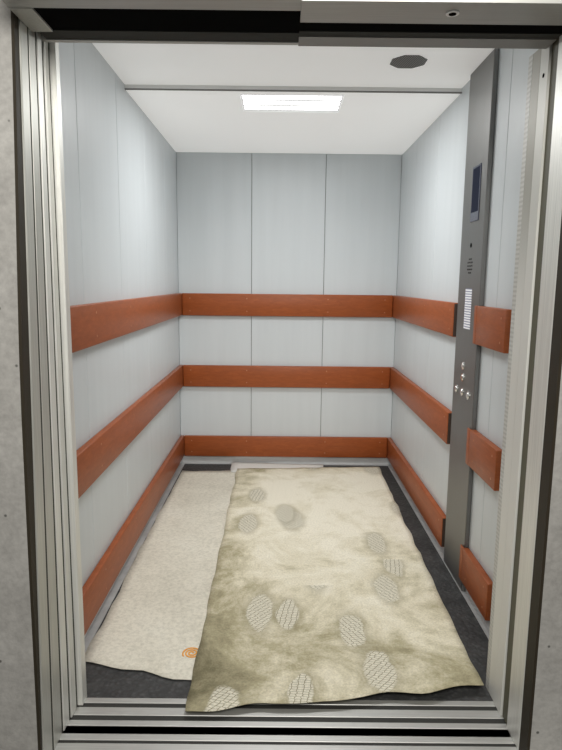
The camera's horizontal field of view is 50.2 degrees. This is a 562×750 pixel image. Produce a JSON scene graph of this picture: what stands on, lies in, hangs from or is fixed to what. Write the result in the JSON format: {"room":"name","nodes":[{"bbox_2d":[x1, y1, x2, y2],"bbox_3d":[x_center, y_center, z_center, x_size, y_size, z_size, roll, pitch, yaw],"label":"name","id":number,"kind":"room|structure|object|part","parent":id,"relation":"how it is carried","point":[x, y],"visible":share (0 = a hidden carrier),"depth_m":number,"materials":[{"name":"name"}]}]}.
{"room":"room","nodes":[
{"label":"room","id":0,"kind":"room"},
{"bbox_2d":[59,43,180,586],"bbox_3d":[-0.780,-0.264,3.127,0.035,2.430,2.793,1,9,0],"label":"wall","id":1,"kind":"structure","parent":0,"point":[120,174],"depth_m":2.75,"materials":[{"name":"grey metal"}]},
{"bbox_2d":[11,11,86,749],"bbox_3d":[-0.696,-0.128,1.680,0.108,2.510,0.316,1,9,0],"label":"door jamb","id":2,"kind":"object","parent":1,"relation":"attached to","point":[44,319],"depth_m":1.71,"materials":[{"name":"silver metal"}]},
{"bbox_2d":[70,293,183,635],"bbox_3d":[-0.751,0.208,3.246,0.030,1.240,2.622,1,9,0],"label":"rail","id":3,"kind":"object","parent":1,"relation":"attached to","point":[92,324],"visible":0.82,"depth_m":2.77,"materials":[{"name":"laminate"}]},
{"bbox_2d":[84,456,489,651],"bbox_3d":[0.036,0.863,3.337,1.620,0.055,2.658,1,9,0],"label":"baseboard","id":4,"kind":"structure","parent":1,"relation":"attached to","point":[95,624],"depth_m":3.84,"materials":[{"name":"metal"}]},
{"bbox_2d":[0,0,561,749],"bbox_3d":[0.052,-0.274,1.590,3.800,2.960,0.182,1,9,0],"label":"wall","id":5,"kind":"structure","parent":0,"point":[18,721],"depth_m":1.63,"materials":[{"name":"concrete"}]},
{"bbox_2d":[1,0,561,48],"bbox_3d":[0.042,-1.034,1.502,1.395,0.310,0.289,1,9,0],"label":"lintel","id":6,"kind":"object","parent":5,"relation":"attached to","point":[505,24],"depth_m":1.52,"materials":[{"name":"grey metal"}]},
{"bbox_2d":[176,152,401,455],"bbox_3d":[0.047,-0.459,4.493,1.690,2.410,0.035,1,9,0],"label":"wall","id":7,"kind":"structure","parent":0,"point":[248,223],"depth_m":4.43,"materials":[{"name":"grey metal"}]},
{"bbox_2d":[182,293,392,457],"bbox_3d":[0.042,0.016,4.533,1.555,1.240,0.030,1,9,0],"label":"rail","id":8,"kind":"object","parent":7,"relation":"attached to","point":[200,304],"visible":1,"depth_m":4.52,"materials":[{"name":"laminate"}]},
{"bbox_2d":[86,464,492,700],"bbox_3d":[0.035,0.917,3.363,1.690,0.060,2.693,1,9,0],"label":"floor","id":9,"kind":"structure","parent":0,"point":[102,681],"depth_m":2.25,"materials":[{"name":"rubber"}]},
{"bbox_2d":[85,470,235,679],"bbox_3d":[-0.450,0.889,3.268,0.583,0.005,2.406,1,9,0],"label":"sheet","id":10,"kind":"object","parent":9,"relation":"on","point":[154,624],"visible":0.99,"depth_m":2.74,"materials":[{"name":"fabric"}]},
{"bbox_2d":[231,462,322,471],"bbox_3d":[-0.033,0.696,4.508,0.708,0.003,0.252,1,9,2],"label":"sheet","id":11,"kind":"object","parent":9,"relation":"on","point":[235,465],"visible":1,"depth_m":4.55,"materials":[{"name":"white"}]},
{"bbox_2d":[185,467,483,711],"bbox_3d":[0.206,0.884,3.238,1.075,0.018,2.632,1,9,0],"label":"sheet","id":12,"kind":"object","parent":9,"relation":"on","point":[321,590],"visible":1,"depth_m":2.60,"materials":[{"name":"fabric"}]},
{"bbox_2d":[92,43,494,154],"bbox_3d":[0.060,-1.414,2.973,1.690,0.073,2.743,1,9,0],"label":"ceiling","id":13,"kind":"structure","parent":0,"point":[190,93],"depth_m":2.88,"materials":[{"name":"white"}]},
{"bbox_2d":[240,94,343,111],"bbox_3d":[0.055,-1.411,3.096,0.514,0.017,0.305,1,9,0],"label":"ceiling light","id":14,"kind":"object","parent":13,"relation":"in","point":[250,102],"depth_m":3.09,"materials":[{"name":"white plastic"}]},
{"bbox_2d":[390,55,427,68],"bbox_3d":[0.540,-1.327,2.545,0.148,0.003,0.148,1,9,0],"label":"ceiling vent","id":15,"kind":"object","parent":13,"relation":"in","point":[405,61],"depth_m":2.54,"materials":[{"name":"grey metal"}]},
{"bbox_2d":[391,48,537,580],"bbox_3d":[0.875,-0.247,3.131,0.035,2.430,2.793,1,9,0],"label":"wall","id":16,"kind":"structure","parent":0,"point":[433,166],"depth_m":3.06,"materials":[{"name":"grey metal"}]},
{"bbox_2d":[387,295,511,620],"bbox_3d":[0.836,0.197,3.425,0.030,1.240,2.267,1,9,0],"label":"rail","id":17,"kind":"object","parent":16,"relation":"attached to","point":[491,328],"visible":0.93,"depth_m":3.02,"materials":[{"name":"laminate"}]},
{"bbox_2d":[444,48,498,590],"bbox_3d":[0.843,-0.177,2.716,0.028,2.318,0.308,1,9,0],"label":"control panel","id":18,"kind":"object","parent":16,"relation":"attached to","point":[483,81],"depth_m":2.67,"materials":[{"name":"metal"}]},
{"bbox_2d":[486,35,561,749],"bbox_3d":[0.794,-0.122,1.738,0.132,2.510,0.347,1,9,0],"label":"door jamb","id":19,"kind":"object","parent":16,"relation":"attached to","point":[535,343],"depth_m":1.76,"materials":[{"name":"silver metal"}]},
{"bbox_3d":[0.049,-0.071,1.818,1.690,2.370,0.045,1,9,0],"label":"wall","id":20,"kind":"structure","parent":0,"visible":0},
{"bbox_2d":[54,698,517,749],"bbox_3d":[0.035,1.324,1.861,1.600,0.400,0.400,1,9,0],"label":"sill","id":21,"kind":"structure","parent":20,"relation":"in","point":[99,723],"depth_m":1.91,"materials":[{"name":"silver metal"}]},
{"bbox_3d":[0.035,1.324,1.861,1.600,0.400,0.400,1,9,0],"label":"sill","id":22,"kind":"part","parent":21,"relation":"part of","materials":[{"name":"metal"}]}
]}

